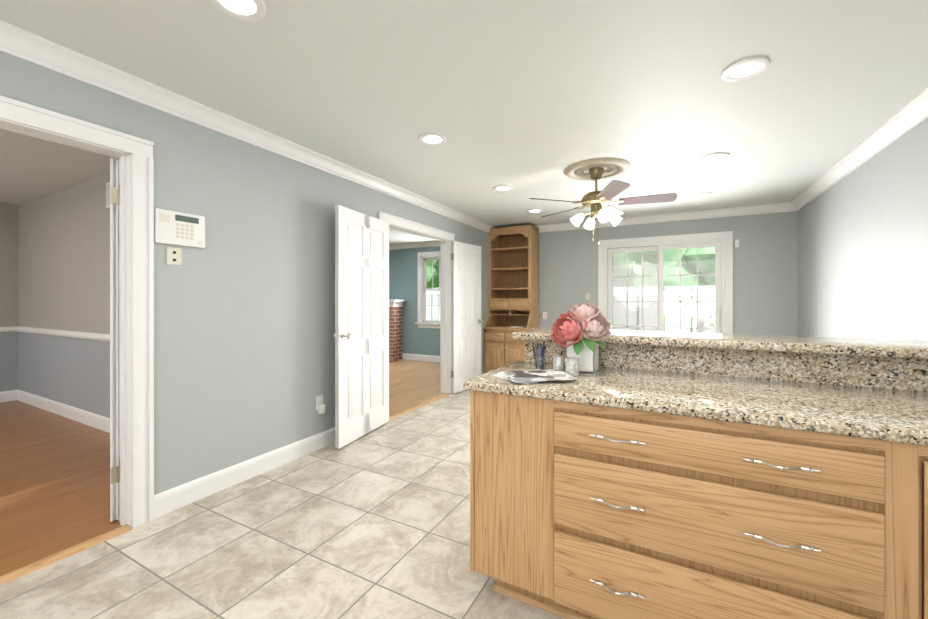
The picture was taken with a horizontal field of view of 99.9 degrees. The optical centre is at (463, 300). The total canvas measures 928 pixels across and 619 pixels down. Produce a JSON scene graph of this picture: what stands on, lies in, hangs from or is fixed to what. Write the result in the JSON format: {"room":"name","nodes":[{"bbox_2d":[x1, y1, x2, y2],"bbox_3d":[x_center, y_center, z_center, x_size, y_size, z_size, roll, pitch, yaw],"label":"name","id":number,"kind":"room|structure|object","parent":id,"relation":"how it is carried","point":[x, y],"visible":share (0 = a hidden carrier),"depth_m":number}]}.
{"room":"kitchen","nodes":[
{"label":"kitchen","id":0,"kind":"room"},
{"bbox_2d":[0,202,15,391],"bbox_3d":[-6.764,0.020,2.932,0.120,2.460,4.560,0,0,28],"label":"wall","id":1,"kind":"structure","parent":0,"point":[7,211],"depth_m":4.84},
{"bbox_2d":[0,326,14,332],"bbox_3d":[-6.677,0.355,2.937,0.030,0.070,4.410,0,0,28],"label":"trim","id":2,"kind":"structure","parent":1,"relation":"attached to","point":[11,328],"depth_m":4.83},
{"bbox_2d":[0,390,15,402],"bbox_3d":[-6.683,1.185,2.940,0.016,0.130,4.410,0,0,28],"label":"baseboard","id":3,"kind":"structure","parent":1,"relation":"attached to","point":[5,396],"depth_m":4.83},
{"bbox_2d":[16,174,109,417],"bbox_3d":[-3.813,0.020,4.018,5.000,2.460,0.120,0,0,28],"label":"wall","id":4,"kind":"structure","parent":0,"point":[55,260],"depth_m":4.21},
{"bbox_2d":[15,326,109,341],"bbox_3d":[-3.641,0.355,3.842,4.530,0.070,0.030,0,0,28],"label":"trim","id":5,"kind":"structure","parent":4,"relation":"attached to","point":[83,335],"depth_m":4.16},
{"bbox_2d":[15,390,109,432],"bbox_3d":[-3.638,1.185,3.848,4.530,0.130,0.016,0,0,28],"label":"baseboard","id":6,"kind":"structure","parent":4,"relation":"attached to","point":[94,420],"depth_m":4.17},
{"bbox_2d":[106,182,109,207],"bbox_3d":[-3.271,-1.010,3.653,0.380,0.240,0.011,0,0,28],"label":"air vent","id":7,"kind":"object","parent":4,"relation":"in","point":[108,195],"visible":0.27,"depth_m":3.71},
{"bbox_2d":[0,359,443,575],"bbox_3d":[-3.647,1.280,4.202,5.120,0.060,9.740,0,0,28],"label":"floor","id":8,"kind":"structure","parent":0,"point":[54,483],"depth_m":2.82},
{"bbox_2d":[389,300,406,362],"bbox_3d":[-2.281,0.610,8.429,2.040,1.275,0.750,0,0,28],"label":"fireplace","id":9,"kind":"object","parent":8,"relation":"on","point":[395,330],"visible":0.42,"depth_m":8.12},
{"bbox_2d":[0,52,488,494],"bbox_3d":[-1.206,0.020,3.463,0.120,2.460,8.740,0,0,28],"label":"wall","id":10,"kind":"structure","parent":0,"point":[244,332],"depth_m":2.66},
{"bbox_2d":[0,95,153,527],"bbox_3d":[-2.230,0.173,1.550,0.176,2.156,1.622,0,0,28],"label":"door frame","id":11,"kind":"structure","parent":10,"relation":"attached to","point":[133,154],"depth_m":2.16},
{"bbox_2d":[110,158,119,521],"bbox_3d":[-2.216,0.218,2.475,0.045,2.040,0.773,0,0,-42],"label":"door","id":12,"kind":"structure","parent":10,"relation":"in","point":[114,342],"depth_m":2.19},
{"bbox_2d":[119,185,119,474],"bbox_3d":[-1.932,0.166,2.194,0.034,1.640,0.002,0,0,28],"label":"trim","id":13,"kind":"structure","parent":10,"relation":"attached to","point":[119,200],"depth_m":2.20},
{"bbox_2d":[166,247,181,265],"bbox_3d":[-1.736,-0.267,2.335,0.008,0.105,0.080,0,0,28],"label":"phone jack","id":14,"kind":"object","parent":10,"relation":"attached to","point":[173,256],"visible":1,"depth_m":2.33},
{"bbox_2d":[154,208,204,247],"bbox_3d":[-1.713,-0.434,2.356,0.030,0.200,0.270,0,0,28],"label":"keypad","id":15,"kind":"object","parent":10,"relation":"attached to","point":[177,228],"visible":1,"depth_m":2.33},
{"bbox_2d":[0,393,450,585],"bbox_3d":[-1.352,1.244,3.059,0.065,0.012,4.910,0,0,28],"label":"trim","id":16,"kind":"structure","parent":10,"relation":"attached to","point":[39,564],"depth_m":1.94},
{"bbox_2d":[154,427,334,518],"bbox_3d":[-1.328,1.185,3.092,0.016,0.130,1.950,0,0,28],"label":"baseboard","id":17,"kind":"structure","parent":10,"relation":"attached to","point":[174,498],"depth_m":2.65},
{"bbox_2d":[0,20,499,235],"bbox_3d":[-1.246,-1.160,3.172,0.085,0.100,7.950,0,0,28],"label":"crown molding","id":18,"kind":"structure","parent":10,"relation":"attached to","point":[19,43],"depth_m":2.33},
{"bbox_2d":[316,395,324,413],"bbox_3d":[-1.205,0.875,3.290,0.044,0.150,0.075,0,0,28],"label":"outlet","id":19,"kind":"object","parent":10,"relation":"attached to","point":[320,406],"visible":1,"depth_m":3.27},
{"bbox_2d":[333,205,388,448],"bbox_3d":[-0.902,0.218,3.631,0.217,2.040,0.804,0,0,28],"label":"door","id":20,"kind":"structure","parent":10,"relation":"in","point":[361,335],"depth_m":3.55},
{"bbox_2d":[378,211,454,393],"bbox_3d":[-0.565,0.171,4.662,0.176,2.156,1.542,0,0,28],"label":"door frame","id":21,"kind":"structure","parent":10,"relation":"attached to","point":[445,238],"depth_m":5.23},
{"bbox_2d":[451,241,482,393],"bbox_3d":[0.066,0.217,5.470,0.190,2.040,0.687,0,0,28],"label":"bedroom door","id":22,"kind":"structure","parent":10,"relation":"in","point":[467,321],"depth_m":5.44},
{"bbox_2d":[0,390,565,618],"bbox_3d":[0.533,1.280,2.221,4.120,0.060,8.190,0,0,28],"label":"floor","id":23,"kind":"structure","parent":0,"point":[374,524],"depth_m":1.95},
{"bbox_2d":[483,225,539,372],"bbox_3d":[0.766,0.038,6.239,0.731,2.420,0.636,0,0,28],"label":"hutch","id":24,"kind":"object","parent":23,"relation":"on","point":[513,283],"visible":0.77,"depth_m":6.25},
{"bbox_2d":[470,392,554,613],"bbox_3d":[0.329,0.813,1.849,0.357,0.874,0.639,0,0,28],"label":"base cabinet","id":25,"kind":"object","parent":23,"relation":"on","point":[512,439],"depth_m":1.58},
{"bbox_2d":[555,404,927,618],"bbox_3d":[0.899,0.813,1.544,1.025,0.874,0.639,0,0,28],"label":"base cabinet","id":26,"kind":"object","parent":23,"relation":"on","point":[657,475],"depth_m":1.22},
{"bbox_2d":[463,360,927,447],"bbox_3d":[1.094,0.374,1.434,2.140,0.072,0.660,0,0,28],"label":"countertop","id":27,"kind":"structure","parent":26,"relation":"on","point":[849,411],"depth_m":1.37},
{"bbox_2d":[493,369,577,383],"bbox_3d":[0.321,0.330,1.716,0.369,0.016,0.375,0,0,28],"label":"magazines","id":28,"kind":"object","parent":27,"relation":"on","point":[530,376],"visible":0.98,"depth_m":1.68},
{"bbox_2d":[532,342,545,369],"bbox_3d":[0.379,0.271,1.929,0.066,0.134,0.072,0,0,28],"label":"glass","id":29,"kind":"object","parent":27,"relation":"on","point":[540,356],"visible":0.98,"depth_m":1.91},
{"bbox_2d":[553,356,563,371],"bbox_3d":[0.449,0.302,1.852,0.050,0.072,0.050,0,0,28],"label":"jar","id":30,"kind":"object","parent":27,"relation":"on","point":[558,362],"visible":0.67,"depth_m":1.83},
{"bbox_2d":[565,357,578,375],"bbox_3d":[0.494,0.299,1.777,0.062,0.078,0.062,0,0,28],"label":"jar","id":31,"kind":"object","parent":27,"relation":"on","point":[571,366],"visible":0.88,"depth_m":1.75},
{"bbox_2d":[549,302,611,373],"bbox_3d":[0.554,0.172,1.856,0.281,0.332,0.207,0,0,28],"label":"vase","id":32,"kind":"object","parent":27,"relation":"on","point":[581,330],"visible":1,"depth_m":1.82},
{"bbox_2d":[389,246,439,355],"bbox_3d":[-1.364,0.017,8.436,4.850,2.460,0.120,0,0,28],"label":"wall","id":33,"kind":"structure","parent":0,"point":[403,274],"depth_m":8.23},
{"bbox_2d":[389,241,439,249],"bbox_3d":[-1.386,-1.162,8.331,4.790,0.100,0.085,0,0,28],"label":"crown molding","id":34,"kind":"structure","parent":33,"relation":"attached to","point":[428,243],"depth_m":8.13},
{"bbox_2d":[402,353,439,362],"bbox_3d":[-1.396,1.183,8.376,4.850,0.130,0.016,0,0,28],"label":"baseboard","id":35,"kind":"structure","parent":33,"relation":"attached to","point":[419,357],"depth_m":8.09},
{"bbox_2d":[415,251,439,327],"bbox_3d":[-0.589,-0.225,7.987,0.870,1.565,0.180,0,0,28],"label":"room window","id":36,"kind":"structure","parent":33,"relation":"in","point":[423,258],"depth_m":8.09},
{"bbox_2d":[0,0,927,244],"bbox_3d":[-1.830,-1.260,3.229,9.240,0.100,9.740,0,0,28],"label":"ceiling","id":37,"kind":"structure","parent":0,"point":[526,100],"depth_m":2.19},
{"bbox_2d":[210,0,265,20],"bbox_3d":[-0.914,-1.203,1.571,0.210,0.010,0.210,0,0,28],"label":"recessed light","id":38,"kind":"object","parent":37,"relation":"in","point":[249,10],"visible":1,"depth_m":1.60},
{"bbox_2d":[419,133,446,144],"bbox_3d":[-0.233,-1.204,2.908,0.210,0.010,0.210,0,0,28],"label":"recessed light","id":39,"kind":"object","parent":37,"relation":"in","point":[432,139],"visible":1,"depth_m":2.90},
{"bbox_2d":[493,185,512,190],"bbox_3d":[0.419,-1.204,4.169,0.210,0.010,0.210,0,0,28],"label":"recessed light","id":40,"kind":"object","parent":37,"relation":"in","point":[503,188],"visible":0.98,"depth_m":4.16},
{"bbox_2d":[527,209,542,212],"bbox_3d":[0.954,-1.205,5.233,0.210,0.010,0.210,0,0,28],"label":"recessed light","id":41,"kind":"object","parent":37,"relation":"in","point":[534,210],"visible":0.98,"depth_m":5.21},
{"bbox_2d":[529,158,676,244],"bbox_3d":[1.254,-0.857,3.590,1.249,0.706,1.256,0,0,28],"label":"fan","id":42,"kind":"object","parent":37,"relation":"hanging from","point":[596,170],"visible":1,"depth_m":3.50},
{"bbox_2d":[691,192,712,197],"bbox_3d":[2.704,-1.205,4.433,0.210,0.010,0.210,0,0,28],"label":"recessed light","id":43,"kind":"object","parent":37,"relation":"in","point":[701,194],"visible":0.98,"depth_m":4.41},
{"bbox_2d":[700,152,729,161],"bbox_3d":[2.108,-1.204,3.277,0.210,0.010,0.210,0,0,28],"label":"recessed light","id":44,"kind":"object","parent":37,"relation":"in","point":[714,157],"visible":0.98,"depth_m":3.27},
{"bbox_2d":[721,57,769,81],"bbox_3d":[1.465,-1.203,2.033,0.210,0.010,0.210,0,0,28],"label":"recessed light","id":45,"kind":"object","parent":37,"relation":"in","point":[745,69],"visible":0.98,"depth_m":2.02},
{"bbox_2d":[539,211,797,335],"bbox_3d":[2.437,0.019,5.778,4.120,2.460,0.120,0,0,28],"label":"wall","id":46,"kind":"structure","parent":0,"point":[765,277],"depth_m":5.09},
{"bbox_2d":[585,293,589,299],"bbox_3d":[1.902,-0.069,5.988,0.070,0.115,0.013,0,0,28],"label":"light switch","id":47,"kind":"object","parent":46,"relation":"attached to","point":[587,296],"visible":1,"depth_m":5.99},
{"bbox_2d":[500,202,787,235],"bbox_3d":[2.340,-1.161,5.713,3.810,0.100,0.085,0,0,28],"label":"crown molding","id":48,"kind":"structure","parent":46,"relation":"attached to","point":[778,207],"depth_m":5.36},
{"bbox_2d":[598,231,732,333],"bbox_3d":[2.810,0.166,5.565,1.690,2.165,0.152,0,0,28],"label":"window","id":49,"kind":"structure","parent":46,"relation":"in","point":[721,243],"depth_m":5.58},
{"bbox_2d":[798,118,927,340],"bbox_3d":[2.268,0.021,1.224,0.120,2.460,8.070,0,0,28],"label":"wall","id":50,"kind":"structure","parent":0,"point":[862,250],"depth_m":3.03},
{"bbox_2d":[788,88,927,211],"bbox_3d":[2.206,-1.159,1.325,0.085,0.100,7.950,0,0,28],"label":"crown molding","id":51,"kind":"structure","parent":50,"relation":"attached to","point":[916,111],"depth_m":2.93},
{"label":"outside","id":52,"kind":"structure","parent":0,"visible":0},
{"bbox_2d":[612,316,692,332],"bbox_3d":[10.321,1.472,20.642,36.000,0.100,33.530,0,0,28],"label":"ground","id":53,"kind":"structure","parent":52,"point":[664,324],"depth_m":23.44},
{"bbox_2d":[426,286,714,332],"bbox_3d":[2.870,0.562,8.836,30.000,1.730,0.080,0,0,28],"label":"fence","id":54,"kind":"object","parent":53,"relation":"on","point":[685,311],"depth_m":8.04},
{"bbox_2d":[427,247,714,330],"bbox_3d":[5.076,-2.609,14.124,19.449,8.066,10.007,0,0,28],"label":"tree","id":55,"kind":"object","parent":53,"relation":"on","point":[707,256],"depth_m":8.98},
{"bbox_2d":[698,312,714,332],"bbox_3d":[3.885,0.814,6.282,4.200,1.230,2.125,0,0,28],"label":"deck","id":56,"kind":"object","parent":53,"relation":"on","point":[701,315],"depth_m":7.08}
]}

